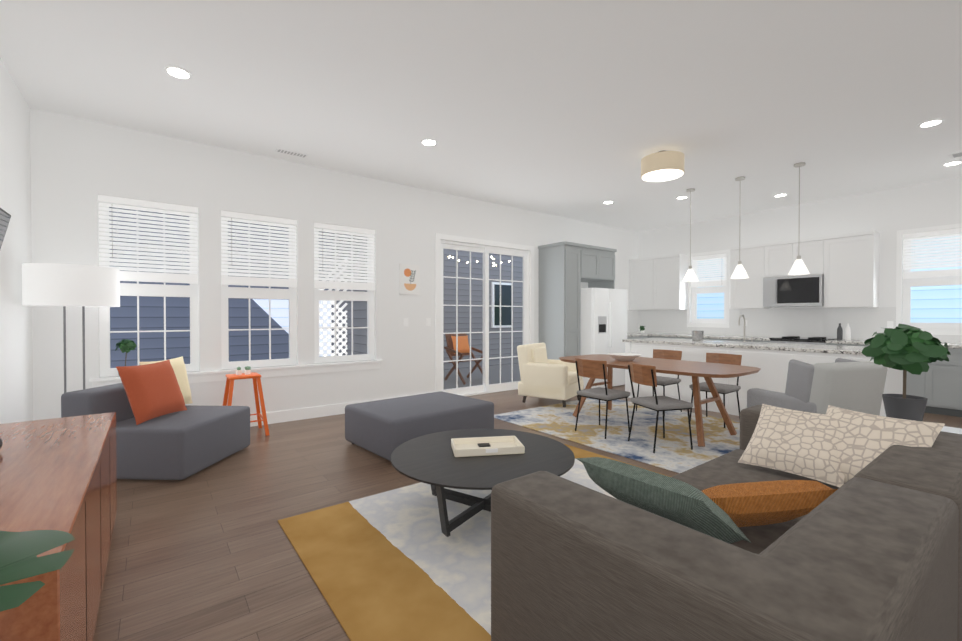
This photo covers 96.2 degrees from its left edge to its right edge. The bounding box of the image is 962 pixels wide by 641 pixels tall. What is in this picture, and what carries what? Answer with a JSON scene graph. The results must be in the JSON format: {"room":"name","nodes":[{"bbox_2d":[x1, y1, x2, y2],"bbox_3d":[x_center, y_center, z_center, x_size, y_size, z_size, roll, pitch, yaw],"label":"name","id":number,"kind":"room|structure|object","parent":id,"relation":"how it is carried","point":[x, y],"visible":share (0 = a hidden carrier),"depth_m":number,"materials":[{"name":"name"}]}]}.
{"room":"living room","nodes":[
{"label":"living room","id":0,"kind":"room"},
{"bbox_2d":[0,58,32,423],"bbox_3d":[-1.491,-0.310,0.369,0.150,3.220,9.310,0,1,-37],"label":"wall","id":1,"kind":"structure","parent":0,"point":[16,371],"depth_m":3.51,"materials":[{"name":"white paint"}]},
{"bbox_2d":[0,208,10,248],"bbox_3d":[-2.164,-0.148,1.630,0.284,0.817,1.450,0,1,-37],"label":"screen","id":2,"kind":"object","parent":1,"relation":"attached to","point":[5,216],"visible":1,"depth_m":2.22,"materials":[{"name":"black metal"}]},
{"bbox_2d":[253,299,330,355],"bbox_3d":[-3.393,0.150,7.829,1.350,1.050,0.001,0,1,-37],"label":"sky","id":3,"kind":"structure","parent":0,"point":[280,312],"depth_m":7.71,"materials":[{"name":"white"}]},
{"bbox_2d":[30,108,637,420],"bbox_3d":[-0.325,-0.376,7.011,10.050,3.220,0.150,0,1,-37],"label":"wall","id":4,"kind":"structure","parent":0,"point":[78,166],"depth_m":5.18,"materials":[{"name":"white paint"}]},
{"bbox_2d":[98,202,198,376],"bbox_3d":[-3.519,-0.343,4.612,0.840,1.820,0.050,0,1,-37],"label":"window","id":5,"kind":"structure","parent":4,"relation":"in","point":[191,291],"depth_m":4.60,"materials":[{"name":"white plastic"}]},
{"bbox_2d":[98,195,197,283],"bbox_3d":[-3.478,-0.829,4.554,0.832,0.844,0.059,0,1,-37],"label":"window blind","id":6,"kind":"object","parent":5,"relation":"attached to","point":[150,274],"visible":0.92,"depth_m":4.54,"materials":[{"name":"white plastic"}]},
{"bbox_2d":[89,360,381,387],"bbox_3d":[-2.644,0.622,5.190,3.060,0.120,0.155,0,1,-37],"label":"window sill","id":7,"kind":"structure","parent":4,"relation":"attached to","point":[219,375],"depth_m":5.27,"materials":[{"name":"white"}]},
{"bbox_2d":[115,339,136,375],"bbox_3d":[-3.654,0.380,4.448,0.174,0.377,0.186,0,1,-37],"label":"potted plant","id":8,"kind":"object","parent":7,"relation":"on","point":[126,345],"visible":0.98,"depth_m":4.41,"materials":[{"name":"green plant"}]},
{"bbox_2d":[221,217,296,368],"bbox_3d":[-2.687,-0.349,5.245,0.830,1.820,0.050,0,1,-37],"label":"window","id":9,"kind":"structure","parent":4,"relation":"in","point":[249,293],"depth_m":5.21,"materials":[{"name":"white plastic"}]},
{"bbox_2d":[221,210,296,287],"bbox_3d":[-2.647,-0.835,5.187,0.822,0.844,0.059,0,1,-37],"label":"window blind","id":10,"kind":"object","parent":9,"relation":"attached to","point":[228,278],"visible":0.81,"depth_m":5.16,"materials":[{"name":"white plastic"}]},
{"bbox_2d":[250,392,431,426],"bbox_3d":[-2.415,1.180,5.331,4.310,0.140,0.016,0,1,-37],"label":"baseboard","id":11,"kind":"structure","parent":4,"relation":"attached to","point":[301,413],"depth_m":5.46,"materials":[{"name":"white"}]},
{"bbox_2d":[314,228,373,362],"bbox_3d":[-1.864,-0.355,5.871,0.840,1.820,0.050,0,1,-37],"label":"window","id":12,"kind":"structure","parent":4,"relation":"in","point":[352,296],"depth_m":5.88,"materials":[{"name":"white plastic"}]},
{"bbox_2d":[314,222,374,290],"bbox_3d":[-1.823,-0.842,5.813,0.832,0.844,0.059,0,1,-37],"label":"window blind","id":13,"kind":"object","parent":12,"relation":"attached to","point":[351,283],"visible":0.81,"depth_m":5.79,"materials":[{"name":"white plastic"}]},
{"bbox_2d":[403,318,407,325],"bbox_3d":[-1.100,0.025,6.325,0.080,0.120,0.008,0,1,-37],"label":"switch plate","id":14,"kind":"object","parent":4,"relation":"attached to","point":[405,321],"depth_m":6.32,"materials":[{"name":"white plastic"}]},
{"bbox_2d":[399,264,419,294],"bbox_3d":[-1.046,-0.600,6.347,0.320,0.440,0.025,0,1,-37],"label":"canvas art","id":15,"kind":"object","parent":4,"relation":"attached to","point":[409,279],"visible":1,"depth_m":6.33,"materials":[{"name":"grey"}]},
{"bbox_2d":[426,318,430,325],"bbox_3d":[-0.797,0.023,6.555,0.080,0.120,0.008,0,1,-37],"label":"switch plate","id":16,"kind":"object","parent":4,"relation":"attached to","point":[428,320],"depth_m":6.55,"materials":[{"name":"white plastic"}]},
{"bbox_2d":[435,233,533,395],"bbox_3d":[0.097,-0.057,7.311,2.090,2.575,0.148,0,1,-37],"label":"door frame","id":17,"kind":"structure","parent":4,"relation":"attached to","point":[441,243],"depth_m":7.28,"materials":[{"name":"white wood"}]},
{"bbox_2d":[582,245,601,280],"bbox_3d":[1.817,-1.068,8.122,0.573,0.600,0.640,0,1,-37],"label":"upper cabinet","id":18,"kind":"object","parent":4,"relation":"attached to","point":[591,255],"depth_m":7.90,"materials":[{"name":"grey wood"}]},
{"bbox_2d":[582,247,616,284],"bbox_3d":[2.165,-1.070,8.387,0.573,0.600,0.640,0,1,-37],"label":"upper cabinet","id":19,"kind":"object","parent":4,"relation":"attached to","point":[608,255],"depth_m":8.20,"materials":[{"name":"grey wood"}]},
{"bbox_2d":[0,0,961,231],"bbox_3d":[2.449,-2.000,3.349,10.050,0.100,9.310,0,1,-37],"label":"ceiling","id":20,"kind":"structure","parent":0,"point":[576,109],"depth_m":3.65,"materials":[{"name":"white paint"}]},
{"bbox_2d":[163,65,192,79],"bbox_3d":[-2.377,-1.945,3.392,0.189,0.011,0.189,-1,1,-43],"label":"recessed light","id":21,"kind":"object","parent":20,"relation":"in","point":[178,72],"depth_m":3.38,"materials":[{"name":"white"}]},
{"bbox_2d":[275,148,307,157],"bbox_3d":[-2.217,-1.962,5.065,0.340,0.010,0.110,0,1,-37],"label":"ceiling vent","id":22,"kind":"object","parent":20,"relation":"in","point":[291,153],"visible":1,"depth_m":5.06,"materials":[{"name":"white metal"}]},
{"bbox_2d":[420,138,437,145],"bbox_3d":[-0.572,-1.959,4.752,0.189,0.011,0.189,0,1,29],"label":"recessed light","id":23,"kind":"object","parent":20,"relation":"in","point":[427,142],"depth_m":4.74,"materials":[{"name":"white plastic"}]},
{"bbox_2d":[602,201,613,203],"bbox_3d":[2.137,-1.983,7.253,0.189,0.011,0.189,0,1,29],"label":"recessed light","id":24,"kind":"object","parent":20,"relation":"in","point":[605,202],"depth_m":7.24,"materials":[{"name":"white"}]},
{"bbox_2d":[641,151,684,181],"bbox_3d":[2.124,-1.831,5.058,0.470,0.273,0.470,0,1,-37],"label":"drum light","id":25,"kind":"object","parent":20,"relation":"attached to","point":[659,166],"visible":1,"depth_m":4.90,"materials":[{"name":"beige fabric"}]},
{"bbox_2d":[676,196,687,198],"bbox_3d":[3.239,-1.981,6.960,0.189,0.011,0.189,0,1,14],"label":"recessed light","id":26,"kind":"object","parent":20,"relation":"in","point":[679,197],"depth_m":6.93,"materials":[{"name":"white"}]},
{"bbox_2d":[682,188,697,281],"bbox_3d":[3.174,-1.287,6.541,0.230,1.390,0.230,0,1,-37],"label":"pendant light","id":27,"kind":"object","parent":20,"relation":"hanging from","point":[690,275],"visible":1,"depth_m":6.52,"materials":[{"name":"white glass"}]},
{"bbox_2d":[730,177,748,278],"bbox_3d":[3.592,-1.281,5.992,0.230,1.390,0.230,0,1,-37],"label":"pendant light","id":28,"kind":"object","parent":20,"relation":"hanging from","point":[739,272],"visible":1,"depth_m":5.96,"materials":[{"name":"white glass"}]},
{"bbox_2d":[773,193,787,196],"bbox_3d":[4.734,-1.979,6.829,0.189,0.011,0.189,-1,1,-43],"label":"recessed light","id":29,"kind":"object","parent":20,"relation":"in","point":[782,194],"depth_m":6.82,"materials":[{"name":"white plastic"}]},
{"bbox_2d":[788,162,809,274],"bbox_3d":[4.009,-1.276,5.443,0.230,1.390,0.230,0,1,-37],"label":"pendant light","id":30,"kind":"object","parent":20,"relation":"hanging from","point":[798,267],"visible":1,"depth_m":5.42,"materials":[{"name":"white glass"}]},
{"bbox_2d":[917,119,944,127],"bbox_3d":[4.459,-1.954,4.283,0.189,0.011,0.189,0,1,14],"label":"recessed light","id":31,"kind":"object","parent":20,"relation":"in","point":[929,123],"depth_m":4.27,"materials":[{"name":"white"}]},
{"bbox_2d":[942,160,961,165],"bbox_3d":[5.904,-1.965,5.407,0.189,0.011,0.189,-1,1,-43],"label":"recessed light","id":32,"kind":"object","parent":20,"relation":"in","point":[951,163],"depth_m":5.39,"materials":[{"name":"white plastic"}]},
{"bbox_2d":[948,151,961,158],"bbox_3d":[5.674,-1.962,5.081,0.220,0.010,0.220,0,1,-37],"label":"ceiling vent","id":33,"kind":"object","parent":20,"relation":"in","point":[955,155],"visible":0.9,"depth_m":5.12,"materials":[{"name":"white metal"}]},
{"bbox_2d":[93,385,961,640],"bbox_3d":[2.449,1.320,3.383,10.050,0.100,9.310,0,1,-37],"label":"floor","id":34,"kind":"structure","parent":0,"point":[209,553],"depth_m":2.58,"materials":[{"name":"brown wood"}]},
{"bbox_2d":[0,530,74,611],"bbox_3d":[-0.907,0.858,0.521,0.646,0.880,0.910,0,1,-37],"label":"monstera plant","id":35,"kind":"object","parent":34,"relation":"on","point":[19,553],"visible":1,"depth_m":0.85,"materials":[{"name":"green plant"}]},
{"bbox_2d":[0,412,116,640],"bbox_3d":[-1.891,0.936,1.726,0.561,0.700,2.085,0,1,-37],"label":"sideboard","id":36,"kind":"object","parent":34,"relation":"on","point":[59,474],"visible":0.96,"depth_m":1.56,"materials":[{"name":"brown wood"}]},
{"bbox_2d":[22,263,119,392],"bbox_3d":[-3.561,0.401,3.783,0.620,1.730,0.620,0,1,-37],"label":"floor lamp","id":37,"kind":"object","parent":34,"relation":"on","point":[64,286],"visible":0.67,"depth_m":3.56,"materials":[{"name":"white fabric"}]},
{"bbox_2d":[61,356,249,479],"bbox_3d":[-2.797,0.805,3.843,1.000,0.889,0.950,0,1,3],"label":"lounge chair","id":38,"kind":"object","parent":34,"relation":"on","point":[164,431],"visible":0.94,"depth_m":3.54,"materials":[{"name":"fabric"}]},
{"bbox_2d":[223,372,268,435],"bbox_3d":[-2.616,0.928,4.759,0.435,0.664,0.435,0,1,-37],"label":"stool","id":39,"kind":"object","parent":34,"relation":"on","point":[229,385],"visible":0.77,"depth_m":4.72,"materials":[{"name":"orange wood"}]},
{"bbox_2d":[235,366,250,374],"bbox_3d":[-2.622,0.550,4.763,0.155,0.091,0.066,0,1,-11],"label":"pots","id":40,"kind":"object","parent":39,"relation":"on","point":[247,370],"visible":1,"depth_m":4.75,"materials":[{"name":"white ceramic"}]},
{"bbox_2d":[345,391,493,460],"bbox_3d":[-0.626,1.058,4.490,1.250,0.398,0.950,-1,1,-42],"label":"ottoman","id":41,"kind":"object","parent":34,"relation":"on","point":[385,428],"visible":0.73,"depth_m":4.17,"materials":[{"name":"fabric"}]},
{"bbox_2d":[278,444,669,640],"bbox_3d":[0.327,1.270,2.842,2.700,0.008,1.800,0,1,-37],"label":"living room rug","id":42,"kind":"object","parent":34,"relation":"on","point":[395,565],"visible":0.56,"depth_m":2.27,"materials":[{"name":"fabric"}]},
{"bbox_2d":[391,429,574,536],"bbox_3d":[0.011,1.067,2.876,1.200,0.384,1.200,0,1,-37],"label":"coffee table","id":43,"kind":"object","parent":42,"relation":"on","point":[434,462],"visible":0.81,"depth_m":2.70,"materials":[{"name":"black wood"}]},
{"bbox_2d":[451,436,524,456],"bbox_3d":[0.039,0.847,2.918,0.460,0.050,0.265,0,1,-9],"label":"tray","id":44,"kind":"object","parent":43,"relation":"on","point":[484,446],"visible":1,"depth_m":2.93,"materials":[{"name":"beige"}]},
{"bbox_2d":[517,342,583,406],"bbox_3d":[1.054,0.789,6.499,0.809,0.867,0.740,0,1,33],"label":"armchair","id":45,"kind":"object","parent":34,"relation":"on","point":[542,375],"visible":0.96,"depth_m":6.25,"materials":[{"name":"beige fabric"}]},
{"bbox_2d":[538,241,581,359],"bbox_3d":[1.422,-0.070,7.831,0.420,2.590,0.640,0,1,-37],"label":"tall cabinet","id":46,"kind":"object","parent":34,"relation":"on","point":[566,269],"depth_m":7.63,"materials":[{"name":"grey wood"}]},
{"bbox_2d":[580,288,626,388],"bbox_3d":[2.091,0.317,8.124,0.965,1.788,0.950,0,1,-37],"label":"fridge","id":47,"kind":"object","parent":34,"relation":"on","point":[603,320],"visible":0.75,"depth_m":7.68,"materials":[{"name":"white metal"}]},
{"bbox_2d":[494,398,739,472],"bbox_3d":[1.950,1.248,5.070,2.300,0.008,3.100,0,1,-37],"label":"dining rug","id":48,"kind":"object","parent":34,"relation":"on","point":[674,452],"visible":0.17,"depth_m":4.89,"materials":[{"name":"multicoloured fabric"}]},
{"bbox_2d":[575,358,629,438],"bbox_3d":[1.343,0.833,4.817,0.487,0.824,0.430,0,1,-37],"label":"dining chair","id":49,"kind":"object","parent":48,"relation":"on","point":[596,369],"visible":1,"depth_m":4.69,"materials":[{"name":"black metal"}]},
{"bbox_2d":[636,349,681,415],"bbox_3d":[2.425,0.823,5.867,0.487,0.824,0.430,0,1,-37],"label":"dining chair","id":50,"kind":"object","parent":48,"relation":"on","point":[667,354],"visible":0.56,"depth_m":5.88,"materials":[{"name":"brown wood"}]},
{"bbox_2d":[559,354,760,446],"bbox_3d":[1.968,0.867,5.092,1.100,0.749,2.170,0,1,-37],"label":"dining table","id":51,"kind":"object","parent":48,"relation":"on","point":[707,371],"visible":0.85,"depth_m":4.66,"materials":[{"name":"brown wood"}]},
{"bbox_2d":[608,353,640,360],"bbox_3d":[1.762,0.452,5.308,0.400,0.075,0.400,0,1,-37],"label":"bowl","id":52,"kind":"object","parent":51,"relation":"on","point":[624,356],"visible":1,"depth_m":5.22,"materials":[{"name":"white ceramic"}]},
{"bbox_2d":[628,362,692,452],"bbox_3d":[1.767,0.838,4.314,0.487,0.824,0.430,0,1,-15],"label":"dining chair","id":53,"kind":"object","parent":48,"relation":"on","point":[642,374],"visible":1,"depth_m":4.18,"materials":[{"name":"black metal"}]},
{"bbox_2d":[689,353,741,427],"bbox_3d":[2.873,0.828,5.278,0.487,0.824,0.430,0,1,-37],"label":"dining chair","id":54,"kind":"object","parent":48,"relation":"on","point":[731,359],"visible":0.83,"depth_m":5.29,"materials":[{"name":"black metal"}]},
{"bbox_2d":[627,335,634,338],"bbox_3d":[2.652,0.771,8.782,0.618,0.890,0.630,0,1,-37],"label":"base cabinet","id":55,"kind":"object","parent":34,"relation":"on","point":[628,336],"depth_m":8.64,"materials":[{"name":"grey"}]},
{"bbox_2d":[635,335,646,338],"bbox_3d":[3.047,0.768,9.082,0.646,0.890,0.630,0,1,-37],"label":"base cabinet","id":56,"kind":"object","parent":34,"relation":"on","point":[636,336],"depth_m":8.85,"materials":[{"name":"grey"}]},
{"bbox_2d":[655,335,670,337],"bbox_3d":[3.952,0.770,8.899,0.647,0.890,0.615,0,1,-37],"label":"base cabinet","id":57,"kind":"object","parent":34,"relation":"on","point":[656,336],"depth_m":8.74,"materials":[{"name":"grey"}]},
{"bbox_2d":[671,335,690,338],"bbox_3d":[4.272,0.774,8.478,0.647,0.890,0.716,0,1,-37],"label":"base cabinet","id":58,"kind":"object","parent":34,"relation":"on","point":[672,336],"depth_m":8.43,"materials":[{"name":"grey"}]},
{"bbox_2d":[703,339,730,340],"bbox_3d":[4.605,0.778,8.040,0.647,0.890,0.656,0,1,-37],"label":"base cabinet","id":59,"kind":"object","parent":34,"relation":"on","point":[703,339],"depth_m":7.88,"materials":[{"name":"grey"}]},
{"bbox_2d":[491,404,961,640],"bbox_3d":[1.351,0.890,1.972,2.500,0.757,1.120,0,1,-37],"label":"sofa","id":60,"kind":"object","parent":34,"relation":"on","point":[833,523],"visible":1,"depth_m":1.38,"materials":[{"name":"fabric"}]},
{"bbox_2d":[731,339,762,341],"bbox_3d":[4.900,0.782,7.653,0.647,0.890,0.588,0,1,-37],"label":"base cabinet","id":61,"kind":"object","parent":34,"relation":"on","point":[749,340],"depth_m":7.48,"materials":[{"name":"grey"}]},
{"bbox_2d":[625,343,902,416],"bbox_3d":[3.615,0.799,5.986,0.915,0.890,3.090,0,1,-37],"label":"kitchen island","id":62,"kind":"object","parent":34,"relation":"on","point":[770,360],"depth_m":5.57,"materials":[{"name":"white painted wood"},{"name":"granite"}]},
{"bbox_2d":[622,339,864,354],"bbox_3d":[3.625,0.334,5.989,0.970,0.040,3.190,0,1,-37],"label":"island countertop","id":63,"kind":"structure","parent":62,"relation":"on","point":[826,349],"depth_m":5.55,"materials":[{"name":"white stone"}]},
{"bbox_2d":[692,331,703,340],"bbox_3d":[3.308,0.232,6.595,0.170,0.150,0.170,0,1,-37],"label":"steel pot","id":64,"kind":"object","parent":63,"relation":"on","point":[697,335],"visible":1,"depth_m":6.53,"materials":[{"name":"grey metal"}]},
{"bbox_2d":[763,339,822,344],"bbox_3d":[5.308,0.788,7.117,0.647,0.890,0.896,0,1,-37],"label":"base cabinet","id":65,"kind":"object","parent":34,"relation":"on","point":[764,340],"depth_m":7.05,"materials":[{"name":"grey"}]},
{"bbox_2d":[747,358,886,414],"bbox_3d":[2.933,0.791,3.846,0.670,0.916,0.812,0,1,-15],"label":"wingback chair","id":66,"kind":"object","parent":34,"relation":"on","point":[848,384],"visible":0.5,"depth_m":3.51,"materials":[{"name":"grey fabric"}]},
{"bbox_2d":[823,343,866,346],"bbox_3d":[5.725,0.793,6.569,0.647,0.890,0.618,0,1,-37],"label":"base cabinet","id":67,"kind":"object","parent":34,"relation":"on","point":[843,344],"depth_m":6.42,"materials":[{"name":"grey"}]},
{"bbox_2d":[867,344,914,395],"bbox_3d":[6.028,0.797,6.170,0.647,0.890,0.656,0,1,-37],"label":"base cabinet","id":68,"kind":"object","parent":34,"relation":"on","point":[910,380],"depth_m":5.90,"materials":[{"name":"grey wood"}]},
{"bbox_2d":[861,324,950,420],"bbox_3d":[2.712,0.347,2.766,0.436,0.655,0.405,0,1,-37],"label":"ficus plant","id":69,"kind":"object","parent":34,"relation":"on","point":[905,348],"visible":0.98,"depth_m":2.68,"materials":[{"name":"green plant"}]},
{"bbox_2d":[915,347,961,416],"bbox_3d":[6.352,0.801,5.744,0.647,0.890,0.686,0,1,-37],"label":"base cabinet","id":70,"kind":"object","parent":34,"relation":"on","point":[942,383],"depth_m":5.65,"materials":[{"name":"grey wood"}]},
{"bbox_2d":[627,331,961,346],"bbox_3d":[5.462,0.319,6.915,0.640,0.052,6.998,0,1,-37],"label":"countertop","id":71,"kind":"structure","parent":70,"relation":"on","point":[628,332],"depth_m":7.37,"materials":[{"name":"white stone"}]},
{"bbox_2d":[639,326,644,332],"bbox_3d":[3.537,0.195,9.476,0.128,0.166,0.144,0,1,-37],"label":"potted plant","id":72,"kind":"object","parent":71,"relation":"on","point":[642,328],"visible":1,"depth_m":9.44,"materials":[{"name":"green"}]},
{"bbox_2d":[837,323,842,339],"bbox_3d":[5.662,0.175,6.815,0.069,0.260,0.069,0,1,41],"label":"bottle","id":73,"kind":"object","parent":71,"relation":"on","point":[840,333],"depth_m":6.79,"materials":[{"name":"grey glass"}]},
{"bbox_2d":[845,323,850,339],"bbox_3d":[5.723,0.175,6.736,0.069,0.260,0.069,0,1,41],"label":"bottle","id":74,"kind":"object","parent":71,"relation":"on","point":[847,330],"depth_m":6.71,"materials":[{"name":"white ceramic"}]},
{"bbox_2d":[941,426,961,433],"bbox_3d":[2.700,0.976,2.760,0.440,0.600,0.600,0,1,-37],"label":"side table","id":75,"kind":"object","parent":34,"relation":"on","point":[952,430],"depth_m":2.66,"materials":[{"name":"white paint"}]},
{"bbox_2d":[638,177,961,328],"bbox_3d":[6.434,-0.369,6.303,0.150,3.220,9.160,0,1,-37],"label":"wall","id":76,"kind":"structure","parent":0,"point":[888,214],"depth_m":6.99,"materials":[{"name":"white paint"}]},
{"bbox_2d":[627,257,650,310],"bbox_3d":[3.655,-0.796,9.519,0.350,1.130,0.647,0,1,-37],"label":"upper cabinet","id":77,"kind":"object","parent":76,"relation":"attached to","point":[639,269],"depth_m":9.47,"materials":[{"name":"grey wood"}]},
{"bbox_2d":[651,254,687,310],"bbox_3d":[3.964,-0.792,9.112,0.350,1.130,0.647,0,1,-37],"label":"upper cabinet","id":78,"kind":"object","parent":76,"relation":"attached to","point":[668,291],"depth_m":8.94,"materials":[{"name":"grey wood"}]},
{"bbox_2d":[691,253,726,286],"bbox_3d":[4.575,-0.998,8.671,0.059,0.629,0.702,0,1,-37],"label":"window blind","id":79,"kind":"object","parent":76,"relation":"attached to","point":[715,278],"visible":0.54,"depth_m":8.65,"materials":[{"name":"white"}]},
{"bbox_2d":[692,257,726,322],"bbox_3d":[4.628,-0.633,8.716,0.050,1.360,0.710,0,1,-37],"label":"window","id":80,"kind":"structure","parent":76,"relation":"attached to","point":[706,290],"depth_m":8.77,"materials":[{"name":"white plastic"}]},
{"bbox_2d":[731,244,770,310],"bbox_3d":[4.917,-0.780,7.860,0.350,1.130,0.540,0,1,-37],"label":"upper cabinet","id":81,"kind":"object","parent":76,"relation":"attached to","point":[744,292],"depth_m":7.76,"materials":[{"name":"grey wood"}]},
{"bbox_2d":[759,275,774,306],"bbox_3d":[5.112,-0.489,7.534,0.438,0.495,0.208,0,1,-37],"label":"upper cabinet","id":82,"kind":"object","parent":76,"relation":"attached to","point":[767,288],"depth_m":7.45,"materials":[{"name":"grey wood"}]},
{"bbox_2d":[763,241,786,274],"bbox_3d":[5.228,-1.041,7.448,0.350,0.600,0.488,0,1,-37],"label":"upper cabinet","id":83,"kind":"object","parent":76,"relation":"attached to","point":[774,254],"depth_m":7.41,"materials":[{"name":"grey wood"}]},
{"bbox_2d":[775,275,822,306],"bbox_3d":[5.358,-0.486,7.211,0.438,0.495,0.638,0,1,-37],"label":"microwave","id":84,"kind":"object","parent":76,"relation":"attached to","point":[790,290],"depth_m":7.09,"materials":[{"name":"grey"}]},
{"bbox_2d":[787,237,822,274],"bbox_3d":[5.442,-1.038,7.168,0.350,0.600,0.488,0,1,-37],"label":"upper cabinet","id":85,"kind":"object","parent":76,"relation":"attached to","point":[810,250],"depth_m":7.03,"materials":[{"name":"grey wood"}]},
{"bbox_2d":[687,223,961,334],"bbox_3d":[5.537,-0.586,7.413,0.130,1.550,4.005,0,1,-37],"label":"window trim","id":86,"kind":"structure","parent":76,"relation":"attached to","point":[938,331],"depth_m":6.44,"materials":[{"name":"white wood"}]},
{"bbox_2d":[823,231,879,306],"bbox_3d":[5.771,-0.769,6.738,0.350,1.130,0.600,0,1,-37],"label":"upper cabinet","id":87,"kind":"object","parent":76,"relation":"attached to","point":[840,282],"depth_m":6.60,"materials":[{"name":"grey wood"}]},
{"bbox_2d":[903,228,961,278],"bbox_3d":[6.495,-0.947,6.147,0.059,0.659,0.707,0,1,-37],"label":"window blind","id":88,"kind":"object","parent":76,"relation":"attached to","point":[938,261],"visible":0.98,"depth_m":6.18,"materials":[{"name":"white plastic"}]},
{"bbox_2d":[903,233,961,328],"bbox_3d":[6.549,-0.583,6.191,0.050,1.390,0.715,0,1,-37],"label":"window","id":89,"kind":"structure","parent":76,"relation":"attached to","point":[908,284],"depth_m":6.30,"materials":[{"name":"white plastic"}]},
{"label":"outside","id":90,"kind":"structure","parent":0,"visible":0},
{"bbox_3d":[2.085,2.315,3.870,21.750,0.100,19.810,0,1,-37],"label":"ground","id":91,"kind":"structure","parent":90,"visible":0},
{"bbox_2d":[319,265,347,355],"bbox_3d":[-2.367,0.735,6.882,0.495,3.485,0.010,0,1,-37],"label":"lattice","id":92,"kind":"object","parent":91,"relation":"on","point":[331,326],"visible":0.27,"depth_m":6.86,"materials":[{"name":"white"}]},
{"bbox_2d":[444,333,482,384],"bbox_3d":[-0.309,0.743,8.778,0.590,0.979,0.757,0,1,-37],"label":"porch chair","id":93,"kind":"object","parent":91,"relation":"on","point":[463,347],"visible":0.81,"depth_m":8.85,"materials":[{"name":"orange fabric"}]},
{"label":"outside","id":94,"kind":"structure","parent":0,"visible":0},
{"bbox_2d":[109,207,522,388],"bbox_3d":[-2.225,-1.773,7.637,15.500,8.000,3.130,0,1,-37],"label":"siding","id":95,"kind":"structure","parent":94,"point":[123,316],"depth_m":7.58,"materials":[{"name":"blue"}]},
{"bbox_2d":[697,236,961,322],"bbox_3d":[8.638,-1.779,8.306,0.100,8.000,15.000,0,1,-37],"label":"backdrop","id":96,"kind":"structure","parent":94,"point":[936,304],"depth_m":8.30,"materials":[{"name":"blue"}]}
]}

